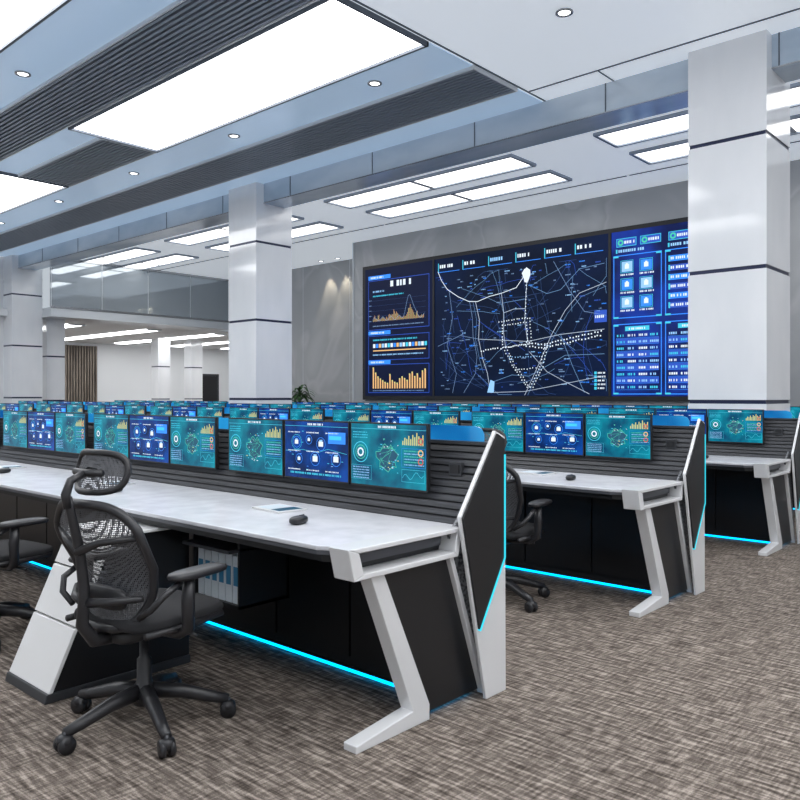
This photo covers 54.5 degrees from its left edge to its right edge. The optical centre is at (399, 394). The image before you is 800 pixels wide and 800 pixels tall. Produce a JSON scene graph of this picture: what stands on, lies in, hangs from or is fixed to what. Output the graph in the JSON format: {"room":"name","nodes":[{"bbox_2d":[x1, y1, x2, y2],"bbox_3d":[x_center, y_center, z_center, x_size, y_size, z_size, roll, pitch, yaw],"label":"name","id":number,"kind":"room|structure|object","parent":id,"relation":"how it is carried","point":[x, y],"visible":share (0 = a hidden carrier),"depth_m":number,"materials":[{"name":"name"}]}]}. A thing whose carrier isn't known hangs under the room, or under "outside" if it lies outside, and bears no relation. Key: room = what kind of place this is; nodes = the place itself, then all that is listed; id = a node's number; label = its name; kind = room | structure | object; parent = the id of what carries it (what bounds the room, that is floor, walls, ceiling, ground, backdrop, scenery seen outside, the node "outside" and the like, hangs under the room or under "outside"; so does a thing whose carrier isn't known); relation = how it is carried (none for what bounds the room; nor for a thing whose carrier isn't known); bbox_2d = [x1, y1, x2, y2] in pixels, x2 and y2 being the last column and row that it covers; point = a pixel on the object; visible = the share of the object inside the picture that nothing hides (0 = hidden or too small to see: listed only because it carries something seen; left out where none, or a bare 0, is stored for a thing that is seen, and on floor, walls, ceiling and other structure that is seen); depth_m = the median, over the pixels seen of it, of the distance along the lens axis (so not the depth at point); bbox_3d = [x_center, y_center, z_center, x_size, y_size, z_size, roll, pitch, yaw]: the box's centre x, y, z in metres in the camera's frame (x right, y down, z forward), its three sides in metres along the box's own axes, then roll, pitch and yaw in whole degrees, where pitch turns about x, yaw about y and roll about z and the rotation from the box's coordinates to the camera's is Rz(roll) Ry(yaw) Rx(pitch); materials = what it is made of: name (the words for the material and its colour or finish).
{"room":"control room","nodes":[
{"label":"control room","id":0,"kind":"room"},
{"bbox_2d":[0,256,3,402],"bbox_3d":[-14.295,-1.150,16.400,0.200,5.000,11.200,0,0,42],"label":"wall","id":1,"kind":"structure","parent":0,"point":[1,258],"depth_m":20.45,"materials":[{"name":"white paint"}]},
{"bbox_2d":[0,308,228,349],"bbox_3d":[-8.891,-2.160,28.360,8.800,0.180,17.800,0,0,42],"label":"ceiling","id":2,"kind":"structure","parent":0,"point":[90,328],"depth_m":26.55,"materials":[{"name":"white paint"}]},
{"bbox_2d":[65,329,161,340],"bbox_3d":[-10.095,-2.050,26.409,6.853,0.040,0.620,0,0,42],"label":"ceiling light","id":3,"kind":"object","parent":2,"relation":"attached to","point":[145,330],"depth_m":26.16,"materials":[{"name":"white"}]},
{"bbox_2d":[114,340,150,343],"bbox_3d":[-10.202,-2.050,29.825,2.583,0.040,0.648,0,0,42],"label":"ceiling light","id":4,"kind":"object","parent":2,"relation":"attached to","point":[142,341],"depth_m":30.15,"materials":[{"name":"white"}]},
{"bbox_2d":[159,334,226,339],"bbox_3d":[-7.281,-2.050,27.242,3.780,0.040,0.686,0,0,42],"label":"ceiling light","id":5,"kind":"object","parent":2,"relation":"attached to","point":[208,335],"depth_m":27.31,"materials":[{"name":"white"}]},
{"bbox_2d":[203,341,228,349],"bbox_3d":[-7.147,-2.050,32.057,4.450,0.040,3.132,0,0,42],"label":"ceiling light","id":6,"kind":"object","parent":2,"relation":"attached to","point":[226,342],"depth_m":30.74,"materials":[{"name":"white"}]},
{"bbox_2d":[42,260,228,330],"bbox_3d":[-7.559,-2.860,22.701,0.760,1.580,5.620,0,0,42],"label":"gallery","id":7,"kind":"object","parent":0,"point":[86,291],"visible":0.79,"depth_m":22.20,"materials":[{"name":"white"}]},
{"bbox_2d":[65,342,228,401],"bbox_3d":[-12.299,-0.450,31.301,0.200,3.600,18.000,0,0,42],"label":"wall","id":8,"kind":"structure","parent":0,"point":[123,371],"depth_m":32.57,"materials":[{"name":"white paint"}]},
{"bbox_2d":[202,374,218,400],"bbox_3d":[-8.741,0.200,35.027,0.070,2.300,1.300,0,0,42],"label":"door","id":9,"kind":"structure","parent":8,"relation":"in","point":[210,381],"depth_m":35.16,"materials":[{"name":"black"}]},
{"bbox_2d":[229,259,351,402],"bbox_3d":[-2.683,-1.150,22.217,7.150,5.000,0.205,0,0,42],"label":"wall","id":10,"kind":"structure","parent":0,"point":[321,323],"depth_m":21.59,"materials":[{"name":"grey stone"}]},
{"bbox_2d":[0,510,799,799],"bbox_3d":[-2.915,1.400,16.772,33.600,0.100,27.400,0,0,42],"label":"floor","id":11,"kind":"structure","parent":0,"point":[693,697],"depth_m":3.22,"materials":[{"name":"carpet"}]},
{"bbox_2d":[3,255,42,402],"bbox_3d":[-10.097,-1.150,20.680,0.810,5.000,0.810,0,0,42],"label":"column","id":12,"kind":"structure","parent":11,"relation":"on","point":[22,288],"depth_m":20.38,"materials":[{"name":"white"}]},
{"bbox_2d":[0,517,53,651],"bbox_3d":[-2.312,0.779,4.335,0.717,1.143,0.688,0,0,42],"label":"office chair","id":13,"kind":"object","parent":11,"relation":"on","point":[14,551],"visible":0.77,"depth_m":4.28,"materials":[{"name":"black plastic"}]},
{"bbox_2d":[42,319,64,400],"bbox_3d":[-9.595,-0.360,21.386,0.520,3.420,0.520,0,0,42],"label":"column","id":14,"kind":"structure","parent":11,"relation":"on","point":[53,346],"depth_m":21.18,"materials":[{"name":"white"}]},
{"bbox_2d":[64,345,96,401],"bbox_3d":[-12.757,-0.300,30.502,0.130,3.300,1.800,0,0,42],"label":"screen","id":15,"kind":"object","parent":11,"relation":"on","point":[80,361],"visible":0.44,"depth_m":30.60,"materials":[{"name":"brown wood"}]},
{"bbox_2d":[5,519,189,704],"bbox_3d":[-1.462,1.000,3.791,0.434,0.700,0.729,0,0,42],"label":"base cabinet","id":16,"kind":"object","parent":11,"relation":"on","point":[52,662],"visible":0.52,"depth_m":3.64,"materials":[{"name":"metal"}]},
{"bbox_2d":[53,449,235,758],"bbox_3d":[-1.068,0.779,3.159,0.717,1.143,0.688,0,0,40],"label":"office chair","id":17,"kind":"object","parent":11,"relation":"on","point":[118,616],"visible":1,"depth_m":2.96,"materials":[{"name":"black plastic"}]},
{"bbox_2d":[151,339,169,400],"bbox_3d":[-8.920,-0.360,28.925,0.520,3.420,0.520,0,0,42],"label":"column","id":18,"kind":"structure","parent":11,"relation":"on","point":[160,349],"depth_m":28.75,"materials":[{"name":"white"}]},
{"bbox_2d":[184,341,202,400],"bbox_3d":[-7.982,-0.360,29.965,0.520,3.420,0.520,0,0,42],"label":"column","id":19,"kind":"structure","parent":11,"relation":"on","point":[193,350],"depth_m":29.79,"materials":[{"name":"white"}]},
{"bbox_2d":[0,410,505,753],"bbox_3d":[-3.124,0.748,6.165,8.886,1.205,0.987,0,0,42],"label":"console desk","id":20,"kind":"object","parent":11,"relation":"on","point":[403,590],"visible":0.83,"depth_m":3.56,"materials":[{"name":"metal"}]},
{"bbox_2d":[0,465,24,468],"bbox_3d":[-3.107,0.572,6.170,0.170,0.008,0.240,0,0,-42],"label":"tablet","id":21,"kind":"object","parent":20,"relation":"on","point":[3,466],"visible":0.9,"depth_m":6.16,"materials":[{"name":"white plastic"}]},
{"bbox_2d":[3,410,27,448],"bbox_3d":[-3.299,0.294,6.739,0.508,0.318,0.092,0,0,42],"label":"computer monitor","id":22,"kind":"object","parent":20,"relation":"attached to","point":[15,423],"visible":1,"depth_m":6.70,"materials":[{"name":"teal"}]},
{"bbox_2d":[28,411,54,451],"bbox_3d":[-2.913,0.294,6.391,0.508,0.318,0.092,0,0,42],"label":"computer monitor","id":23,"kind":"object","parent":20,"relation":"attached to","point":[41,424],"visible":1,"depth_m":6.35,"materials":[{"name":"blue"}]},
{"bbox_2d":[55,412,87,453],"bbox_3d":[-2.527,0.294,6.042,0.508,0.318,0.092,0,0,42],"label":"computer monitor","id":24,"kind":"object","parent":20,"relation":"attached to","point":[71,428],"visible":1,"depth_m":5.99,"materials":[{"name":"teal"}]},
{"bbox_2d":[94,413,129,459],"bbox_3d":[-2.052,0.294,5.613,0.508,0.318,0.092,0,0,42],"label":"computer monitor","id":25,"kind":"object","parent":20,"relation":"attached to","point":[111,431],"visible":0.91,"depth_m":5.56,"materials":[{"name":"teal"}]},
{"bbox_2d":[130,414,169,463],"bbox_3d":[-1.666,0.294,5.265,0.508,0.318,0.092,0,0,42],"label":"computer monitor","id":26,"kind":"object","parent":20,"relation":"attached to","point":[149,434],"visible":1,"depth_m":5.21,"materials":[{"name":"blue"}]},
{"bbox_2d":[170,416,218,469],"bbox_3d":[-1.280,0.294,4.917,0.508,0.318,0.092,0,0,42],"label":"computer monitor","id":27,"kind":"object","parent":20,"relation":"attached to","point":[194,440],"visible":1,"depth_m":4.86,"materials":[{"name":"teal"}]},
{"bbox_2d":[182,534,288,609],"bbox_3d":[-0.818,0.830,3.863,0.390,0.360,0.360,0,0,42],"label":"shelf","id":28,"kind":"object","parent":20,"relation":"attached to","point":[253,576],"visible":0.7,"depth_m":3.76,"materials":[{"name":"black"}]},
{"bbox_2d":[229,418,284,476],"bbox_3d":[-0.805,0.294,4.488,0.508,0.318,0.092,0,0,42],"label":"computer monitor","id":29,"kind":"object","parent":20,"relation":"attached to","point":[256,445],"visible":1,"depth_m":4.44,"materials":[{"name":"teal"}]},
{"bbox_2d":[252,503,306,512],"bbox_3d":[-0.612,0.572,3.919,0.170,0.008,0.240,0,0,-42],"label":"tablet","id":30,"kind":"object","parent":20,"relation":"on","point":[275,508],"visible":1,"depth_m":3.88,"materials":[{"name":"white plastic"}]},
{"bbox_2d":[289,514,307,524],"bbox_3d":[-0.455,0.559,3.481,0.064,0.038,0.110,0,0,25],"label":"computer mouse","id":31,"kind":"object","parent":20,"relation":"on","point":[299,519],"visible":1,"depth_m":3.45,"materials":[{"name":"black plastic"}]},
{"bbox_2d":[285,419,351,483],"bbox_3d":[-0.419,0.294,4.140,0.508,0.318,0.092,0,0,42],"label":"computer monitor","id":32,"kind":"object","parent":20,"relation":"attached to","point":[317,450],"visible":1,"depth_m":4.09,"materials":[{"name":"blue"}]},
{"bbox_2d":[351,422,430,492],"bbox_3d":[-0.033,0.294,3.791,0.508,0.318,0.092,0,0,42],"label":"computer monitor","id":33,"kind":"object","parent":20,"relation":"attached to","point":[397,456],"visible":1,"depth_m":3.74,"materials":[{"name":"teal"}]},
{"bbox_2d":[229,182,291,403],"bbox_3d":[-2.487,-1.150,13.814,0.810,5.000,0.810,0,0,42],"label":"column","id":34,"kind":"structure","parent":11,"relation":"on","point":[260,234],"depth_m":13.53,"materials":[{"name":"white"}]},
{"bbox_2d":[291,384,314,401],"bbox_3d":[-2.695,0.532,20.880,0.999,1.636,1.078,0,0,10],"label":"potted palm","id":35,"kind":"object","parent":11,"relation":"on","point":[296,397],"visible":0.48,"depth_m":20.79,"materials":[{"name":"green"}]},
{"bbox_2d":[34,404,705,617],"bbox_3d":[-3.381,0.748,9.643,13.926,1.205,0.987,0,0,42],"label":"console desk","id":36,"kind":"object","parent":11,"relation":"on","point":[630,524],"visible":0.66,"depth_m":5.36,"materials":[{"name":"metal"}]},
{"bbox_2d":[6,403,18,410],"bbox_3d":[-6.288,0.294,12.682,0.508,0.318,0.092,0,0,42],"label":"computer monitor","id":37,"kind":"object","parent":36,"relation":"attached to","point":[9,406],"visible":0.33,"depth_m":12.65,"materials":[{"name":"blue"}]},
{"bbox_2d":[19,403,33,410],"bbox_3d":[-5.902,0.294,12.333,0.508,0.318,0.092,0,0,42],"label":"computer monitor","id":38,"kind":"object","parent":36,"relation":"attached to","point":[22,406],"visible":0.29,"depth_m":12.30,"materials":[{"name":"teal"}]},
{"bbox_2d":[36,404,50,411],"bbox_3d":[-5.427,0.294,11.905,0.508,0.318,0.092,0,0,42],"label":"computer monitor","id":39,"kind":"object","parent":36,"relation":"attached to","point":[39,407],"visible":0.2,"depth_m":11.87,"materials":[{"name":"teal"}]},
{"bbox_2d":[51,404,66,411],"bbox_3d":[-5.041,0.294,11.556,0.508,0.318,0.092,0,0,42],"label":"computer monitor","id":40,"kind":"object","parent":36,"relation":"attached to","point":[54,407],"visible":0.24,"depth_m":11.51,"materials":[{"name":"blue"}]},
{"bbox_2d":[67,404,84,412],"bbox_3d":[-4.655,0.294,11.208,0.508,0.318,0.092,0,0,42],"label":"computer monitor","id":41,"kind":"object","parent":36,"relation":"attached to","point":[78,408],"visible":0.23,"depth_m":11.14,"materials":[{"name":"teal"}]},
{"bbox_2d":[87,405,105,412],"bbox_3d":[-4.179,0.294,10.779,0.508,0.318,0.092,0,0,42],"label":"computer monitor","id":42,"kind":"object","parent":36,"relation":"attached to","point":[90,408],"visible":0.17,"depth_m":10.74,"materials":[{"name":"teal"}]},
{"bbox_2d":[106,405,124,413],"bbox_3d":[-3.793,0.294,10.431,0.508,0.318,0.092,0,0,42],"label":"computer monitor","id":43,"kind":"object","parent":36,"relation":"attached to","point":[110,409],"visible":0.29,"depth_m":10.38,"materials":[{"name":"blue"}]},
{"bbox_2d":[125,405,146,414],"bbox_3d":[-3.407,0.294,10.082,0.508,0.318,0.092,0,0,42],"label":"computer monitor","id":44,"kind":"object","parent":36,"relation":"attached to","point":[129,409],"visible":0.25,"depth_m":10.02,"materials":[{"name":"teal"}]},
{"bbox_2d":[150,406,172,415],"bbox_3d":[-2.932,0.294,9.654,0.508,0.318,0.092,0,0,42],"label":"computer monitor","id":45,"kind":"object","parent":36,"relation":"attached to","point":[154,410],"visible":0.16,"depth_m":9.62,"materials":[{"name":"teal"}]},
{"bbox_2d":[173,406,197,415],"bbox_3d":[-2.546,0.294,9.305,0.508,0.318,0.092,0,0,42],"label":"computer monitor","id":46,"kind":"object","parent":36,"relation":"attached to","point":[177,410],"visible":0.29,"depth_m":9.26,"materials":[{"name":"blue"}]},
{"bbox_2d":[197,407,223,417],"bbox_3d":[-2.160,0.294,8.957,0.508,0.318,0.092,0,0,42],"label":"computer monitor","id":47,"kind":"object","parent":36,"relation":"attached to","point":[201,411],"visible":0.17,"depth_m":8.91,"materials":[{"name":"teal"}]},
{"bbox_2d":[230,407,258,417],"bbox_3d":[-1.685,0.294,8.528,0.508,0.318,0.092,0,0,42],"label":"computer monitor","id":48,"kind":"object","parent":36,"relation":"attached to","point":[235,412],"visible":0.22,"depth_m":8.48,"materials":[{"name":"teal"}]},
{"bbox_2d":[259,408,289,418],"bbox_3d":[-1.299,0.294,8.180,0.508,0.318,0.092,0,0,42],"label":"computer monitor","id":49,"kind":"object","parent":36,"relation":"attached to","point":[264,413],"visible":0.33,"depth_m":8.14,"materials":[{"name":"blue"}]},
{"bbox_2d":[290,408,324,420],"bbox_3d":[-0.913,0.294,7.831,0.508,0.318,0.092,0,0,42],"label":"computer monitor","id":50,"kind":"object","parent":36,"relation":"attached to","point":[295,413],"visible":0.24,"depth_m":7.79,"materials":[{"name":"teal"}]},
{"bbox_2d":[333,409,370,421],"bbox_3d":[-0.438,0.294,7.403,0.508,0.318,0.092,0,0,42],"label":"computer monitor","id":51,"kind":"object","parent":36,"relation":"attached to","point":[354,415],"visible":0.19,"depth_m":7.35,"materials":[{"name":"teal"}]},
{"bbox_2d":[371,410,412,422],"bbox_3d":[-0.051,0.294,7.054,0.508,0.318,0.092,0,0,42],"label":"computer monitor","id":52,"kind":"object","parent":36,"relation":"attached to","point":[385,416],"visible":0.29,"depth_m":7.01,"materials":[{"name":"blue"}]},
{"bbox_2d":[413,410,460,425],"bbox_3d":[0.335,0.294,6.706,0.508,0.318,0.092,0,0,42],"label":"computer monitor","id":53,"kind":"object","parent":36,"relation":"attached to","point":[419,416],"visible":0.23,"depth_m":6.66,"materials":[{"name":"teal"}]},
{"bbox_2d":[472,411,524,452],"bbox_3d":[0.810,0.294,6.277,0.508,0.318,0.092,0,0,42],"label":"computer monitor","id":54,"kind":"object","parent":36,"relation":"attached to","point":[512,424],"visible":0.56,"depth_m":6.17,"materials":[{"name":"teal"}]},
{"bbox_2d":[517,470,556,474],"bbox_3d":[1.002,0.572,5.709,0.170,0.008,0.240,0,0,-42],"label":"tablet","id":55,"kind":"object","parent":36,"relation":"on","point":[528,471],"visible":0.96,"depth_m":5.68,"materials":[{"name":"white plastic"}]},
{"bbox_2d":[525,412,584,455],"bbox_3d":[1.196,0.294,5.929,0.508,0.318,0.092,0,0,42],"label":"computer monitor","id":56,"kind":"object","parent":36,"relation":"attached to","point":[545,433],"visible":1,"depth_m":5.88,"materials":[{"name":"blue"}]},
{"bbox_2d":[585,413,652,459],"bbox_3d":[1.582,0.294,5.581,0.508,0.318,0.092,0,0,42],"label":"computer monitor","id":57,"kind":"object","parent":36,"relation":"attached to","point":[622,436],"visible":1,"depth_m":5.54,"materials":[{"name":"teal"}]},
{"bbox_2d":[48,401,799,555],"bbox_3d":[-3.014,0.748,12.558,17.286,1.205,0.987,0,0,42],"label":"console desk","id":58,"kind":"object","parent":11,"relation":"on","point":[749,489],"visible":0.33,"depth_m":7.12,"materials":[{"name":"metal"}]},
{"bbox_2d":[155,402,170,405],"bbox_3d":[-4.287,0.294,14.123,0.508,0.318,0.092,0,0,42],"label":"computer monitor","id":59,"kind":"object","parent":58,"relation":"attached to","point":[156,403],"visible":0.09,"depth_m":14.08,"materials":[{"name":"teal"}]},
{"bbox_2d":[190,403,207,406],"bbox_3d":[-3.426,0.294,13.345,0.508,0.318,0.092,0,0,42],"label":"computer monitor","id":60,"kind":"object","parent":58,"relation":"attached to","point":[191,404],"visible":0.12,"depth_m":13.29,"materials":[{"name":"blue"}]},
{"bbox_2d":[208,403,225,406],"bbox_3d":[-3.040,0.294,12.997,0.508,0.318,0.092,0,0,42],"label":"computer monitor","id":61,"kind":"object","parent":58,"relation":"attached to","point":[209,404],"visible":0.14,"depth_m":12.95,"materials":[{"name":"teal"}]},
{"bbox_2d":[230,403,249,406],"bbox_3d":[-2.565,0.294,12.568,0.508,0.318,0.092,0,0,42],"label":"computer monitor","id":62,"kind":"object","parent":58,"relation":"attached to","point":[231,404],"visible":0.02,"depth_m":12.52,"materials":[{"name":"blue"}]},
{"bbox_2d":[250,403,269,407],"bbox_3d":[-2.179,0.294,12.220,0.508,0.318,0.092,0,0,42],"label":"computer monitor","id":63,"kind":"object","parent":58,"relation":"attached to","point":[251,404],"visible":0.06,"depth_m":12.17,"materials":[{"name":"glass"}]},
{"bbox_2d":[270,404,292,407],"bbox_3d":[-1.793,0.294,11.872,0.508,0.318,0.092,0,0,42],"label":"computer monitor","id":64,"kind":"object","parent":58,"relation":"attached to","point":[271,405],"visible":0.12,"depth_m":11.82,"materials":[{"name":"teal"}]},
{"bbox_2d":[297,404,320,408],"bbox_3d":[-1.318,0.294,11.443,0.508,0.318,0.092,0,0,42],"label":"computer monitor","id":65,"kind":"object","parent":58,"relation":"attached to","point":[314,406],"visible":0.07,"depth_m":11.39,"materials":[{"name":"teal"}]},
{"bbox_2d":[321,404,345,408],"bbox_3d":[-0.932,0.294,11.095,0.508,0.318,0.092,0,0,42],"label":"computer monitor","id":66,"kind":"object","parent":58,"relation":"attached to","point":[323,406],"visible":0.16,"depth_m":11.06,"materials":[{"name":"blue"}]},
{"bbox_2d":[346,405,372,409],"bbox_3d":[-0.546,0.294,10.746,0.508,0.318,0.092,0,0,42],"label":"computer monitor","id":67,"kind":"object","parent":58,"relation":"attached to","point":[347,406],"visible":0.09,"depth_m":10.70,"materials":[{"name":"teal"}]},
{"bbox_2d":[379,405,407,409],"bbox_3d":[-0.070,0.294,10.317,0.508,0.318,0.092,0,0,42],"label":"computer monitor","id":68,"kind":"object","parent":58,"relation":"attached to","point":[381,407],"visible":0.13,"depth_m":10.27,"materials":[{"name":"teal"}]},
{"bbox_2d":[408,405,438,410],"bbox_3d":[0.316,0.294,9.969,0.508,0.318,0.092,0,0,42],"label":"computer monitor","id":69,"kind":"object","parent":58,"relation":"attached to","point":[410,407],"visible":0.06,"depth_m":9.92,"materials":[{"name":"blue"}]},
{"bbox_2d":[439,406,471,411],"bbox_3d":[0.702,0.294,9.621,0.508,0.318,0.092,0,0,42],"label":"computer monitor","id":70,"kind":"object","parent":58,"relation":"attached to","point":[441,408],"visible":0.08,"depth_m":9.57,"materials":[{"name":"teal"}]},
{"bbox_2d":[480,406,515,411],"bbox_3d":[1.177,0.294,9.192,0.508,0.318,0.092,0,0,42],"label":"computer monitor","id":71,"kind":"object","parent":58,"relation":"attached to","point":[482,408],"visible":0.12,"depth_m":9.16,"materials":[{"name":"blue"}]},
{"bbox_2d":[516,407,555,412],"bbox_3d":[1.563,0.294,8.844,0.508,0.318,0.092,0,0,42],"label":"computer monitor","id":72,"kind":"object","parent":58,"relation":"attached to","point":[518,409],"visible":0.12,"depth_m":8.79,"materials":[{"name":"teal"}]},
{"bbox_2d":[556,407,597,412],"bbox_3d":[1.949,0.294,8.495,0.508,0.318,0.092,0,0,42],"label":"computer monitor","id":73,"kind":"object","parent":58,"relation":"attached to","point":[558,409],"visible":0.12,"depth_m":8.46,"materials":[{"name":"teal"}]},
{"bbox_2d":[609,408,655,414],"bbox_3d":[2.424,0.294,8.066,0.508,0.318,0.092,0,0,42],"label":"computer monitor","id":74,"kind":"object","parent":58,"relation":"attached to","point":[611,410],"visible":0.1,"depth_m":8.02,"materials":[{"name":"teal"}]},
{"bbox_2d":[656,408,706,441],"bbox_3d":[2.810,0.294,7.718,0.508,0.318,0.092,0,0,42],"label":"computer monitor","id":75,"kind":"object","parent":58,"relation":"attached to","point":[693,415],"visible":0.25,"depth_m":7.62,"materials":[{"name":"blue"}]},
{"bbox_2d":[708,409,763,443],"bbox_3d":[3.196,0.294,7.370,0.508,0.318,0.092,0,0,42],"label":"computer monitor","id":76,"kind":"object","parent":58,"relation":"attached to","point":[724,425],"visible":1,"depth_m":7.33,"materials":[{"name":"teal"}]},
{"bbox_2d":[113,401,794,509],"bbox_3d":[-1.399,0.748,14.347,17.286,1.205,0.987,0,0,42],"label":"console desk","id":77,"kind":"object","parent":11,"relation":"on","point":[479,405],"visible":0.02,"depth_m":9.14,"materials":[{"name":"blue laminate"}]},
{"bbox_2d":[337,402,356,404],"bbox_3d":[-0.951,0.294,14.358,0.508,0.318,0.092,0,0,42],"label":"computer monitor","id":78,"kind":"object","parent":77,"relation":"attached to","point":[338,403],"visible":0.05,"depth_m":14.32,"materials":[{"name":"glass"}]},
{"bbox_2d":[428,403,451,405],"bbox_3d":[0.683,0.294,12.884,0.508,0.318,0.092,0,0,42],"label":"computer monitor","id":79,"kind":"object","parent":77,"relation":"attached to","point":[429,404],"visible":0.03,"depth_m":12.85,"materials":[{"name":"glass"}]},
{"bbox_2d":[452,403,477,406],"bbox_3d":[1.069,0.294,12.536,0.508,0.318,0.092,0,0,42],"label":"computer monitor","id":80,"kind":"object","parent":77,"relation":"attached to","point":[453,404],"visible":0.05,"depth_m":12.48,"materials":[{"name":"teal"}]},
{"bbox_2d":[484,404,511,406],"bbox_3d":[1.544,0.294,12.107,0.508,0.318,0.092,0,0,42],"label":"computer monitor","id":81,"kind":"object","parent":77,"relation":"attached to","point":[505,405],"visible":0.02,"depth_m":12.05,"materials":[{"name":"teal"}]},
{"bbox_2d":[512,404,540,406],"bbox_3d":[1.930,0.294,11.758,0.508,0.318,0.092,0,0,42],"label":"computer monitor","id":82,"kind":"object","parent":77,"relation":"attached to","point":[513,405],"visible":0.02,"depth_m":11.72,"materials":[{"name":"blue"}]},
{"bbox_2d":[541,404,571,406],"bbox_3d":[2.316,0.294,11.410,0.508,0.318,0.092,0,0,42],"label":"computer monitor","id":83,"kind":"object","parent":77,"relation":"attached to","point":[542,405],"visible":0.05,"depth_m":11.37,"materials":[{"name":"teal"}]},
{"bbox_2d":[580,404,612,407],"bbox_3d":[2.791,0.294,10.981,0.508,0.318,0.092,0,0,42],"label":"computer monitor","id":84,"kind":"object","parent":77,"relation":"attached to","point":[581,405],"visible":0.02,"depth_m":10.94,"materials":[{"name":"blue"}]},
{"bbox_2d":[613,405,648,407],"bbox_3d":[3.178,0.294,10.633,0.508,0.318,0.092,0,0,42],"label":"computer monitor","id":85,"kind":"object","parent":77,"relation":"attached to","point":[614,406],"visible":0.02,"depth_m":10.59,"materials":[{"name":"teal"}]},
{"bbox_2d":[649,405,686,408],"bbox_3d":[3.563,0.294,10.285,0.508,0.318,0.092,0,0,42],"label":"computer monitor","id":86,"kind":"object","parent":77,"relation":"attached to","point":[650,406],"visible":0.02,"depth_m":10.23,"materials":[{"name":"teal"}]},
{"bbox_2d":[790,406,799,417],"bbox_3d":[4.811,0.294,9.159,0.508,0.318,0.092,0,0,42],"label":"computer monitor","id":87,"kind":"object","parent":77,"relation":"attached to","point":[795,410],"visible":0.16,"depth_m":9.21,"materials":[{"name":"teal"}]},
{"bbox_2d":[482,428,551,612],"bbox_3d":[0.617,0.779,5.086,0.717,1.143,0.688,0,0,40],"label":"office chair","id":88,"kind":"object","parent":11,"relation":"on","point":[524,532],"visible":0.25,"depth_m":4.88,"materials":[{"name":"black plastic"}]},
{"bbox_2d":[688,29,789,411],"bbox_3d":[3.627,-1.150,8.297,0.810,5.000,0.810,0,0,42],"label":"column","id":89,"kind":"structure","parent":11,"relation":"on","point":[739,107],"depth_m":7.99,"materials":[{"name":"white"}]},
{"bbox_2d":[1,0,799,278],"bbox_3d":[-2.908,-3.700,10.436,25.100,0.100,18.000,0,0,42],"label":"ceiling","id":90,"kind":"structure","parent":0,"point":[524,43],"depth_m":8.47,"materials":[{"name":"white"}]},
{"bbox_2d":[15,70,30,77],"bbox_3d":[-4.267,-3.630,8.780,0.170,0.016,0.170,0,0,42],"label":"recessed light","id":91,"kind":"object","parent":90,"relation":"in","point":[20,73],"visible":1,"depth_m":8.77,"materials":[{"name":"silver metal"}]},
{"bbox_2d":[0,171,68,213],"bbox_3d":[-8.174,-3.625,14.750,5.300,0.050,1.350,0,0,42],"label":"ceiling light panel","id":92,"kind":"object","parent":90,"relation":"in","point":[15,191],"depth_m":13.77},
{"bbox_2d":[0,0,71,52],"bbox_3d":[-4.047,-3.625,7.120,5.250,0.050,1.350,0,0,42],"label":"ceiling light panel","id":93,"kind":"object","parent":90,"relation":"in","point":[18,18],"depth_m":7.42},
{"bbox_2d":[18,137,156,186],"bbox_3d":[-4.962,-3.625,12.175,2.820,0.050,0.870,0,0,42],"label":"grille","id":94,"kind":"object","parent":90,"relation":"in","point":[93,158],"depth_m":12.04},
{"bbox_2d":[0,0,318,161],"bbox_3d":[-6.938,-3.625,12.112,16.270,0.050,0.830,0,0,42],"label":"grille","id":95,"kind":"object","parent":90,"relation":"in","point":[183,33],"depth_m":8.40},
{"bbox_2d":[68,0,428,152],"bbox_3d":[-2.105,-3.625,9.273,5.250,0.050,1.350,0,0,42],"label":"ceiling light panel","id":96,"kind":"object","parent":90,"relation":"in","point":[324,43],"depth_m":8.79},
{"bbox_2d":[0,64,517,251],"bbox_3d":[-4.935,-3.625,14.332,16.270,0.050,0.870,0,0,42],"label":"grille","id":97,"kind":"object","parent":90,"relation":"in","point":[472,85],"depth_m":11.26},
{"bbox_2d":[0,0,541,256],"bbox_3d":[-7.394,-3.644,11.622,16.250,0.011,9.350,0,0,42],"label":"panels","id":98,"kind":"object","parent":90,"relation":"attached to","point":[79,28],"depth_m":10.14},
{"bbox_2d":[367,80,381,86],"bbox_3d":[-0.295,-3.630,9.048,0.170,0.016,0.170,0,0,42],"label":"recessed light","id":99,"kind":"object","parent":90,"relation":"in","point":[373,83],"visible":1,"depth_m":9.04,"materials":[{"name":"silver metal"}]},
{"bbox_2d":[18,27,799,270],"bbox_3d":[-1.042,-3.475,12.504,24.700,0.350,0.470,0,0,42],"label":"ceiling beam","id":100,"kind":"structure","parent":90,"relation":"attached to","point":[664,89],"depth_m":10.69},
{"bbox_2d":[555,8,572,17],"bbox_3d":[1.561,-3.630,7.373,0.170,0.016,0.170,0,0,42],"label":"recessed light","id":101,"kind":"object","parent":90,"relation":"in","point":[563,12],"visible":1,"depth_m":7.37,"materials":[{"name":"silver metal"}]},
{"bbox_2d":[353,0,799,101],"bbox_3d":[1.113,-3.644,2.666,8.320,0.009,11.250,0,0,42],"label":"trim","id":102,"kind":"structure","parent":90,"relation":"attached to","point":[357,1],"depth_m":8.15,"materials":[{"name":"grey"}]},
{"bbox_2d":[82,82,799,269],"bbox_3d":[0.358,-3.627,13.907,25.900,0.044,3.130,0,0,42],"label":"light strips","id":103,"kind":"object","parent":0,"point":[674,123],"depth_m":13.48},
{"bbox_2d":[352,159,799,405],"bbox_3d":[5.576,-1.150,13.718,16.500,5.000,1.760,0,0,42],"label":"wall","id":104,"kind":"structure","parent":0,"point":[667,201],"depth_m":15.01,"materials":[{"name":"stone"},{"name":"plastic"},{"name":"metal"}]},
{"bbox_2d":[363,217,689,401],"bbox_3d":[2.576,-1.450,15.207,9.250,3.120,0.108,0,0,42],"label":"wall display","id":105,"kind":"object","parent":104,"relation":"attached to","point":[601,315],"visible":0.83,"depth_m":15.04,"materials":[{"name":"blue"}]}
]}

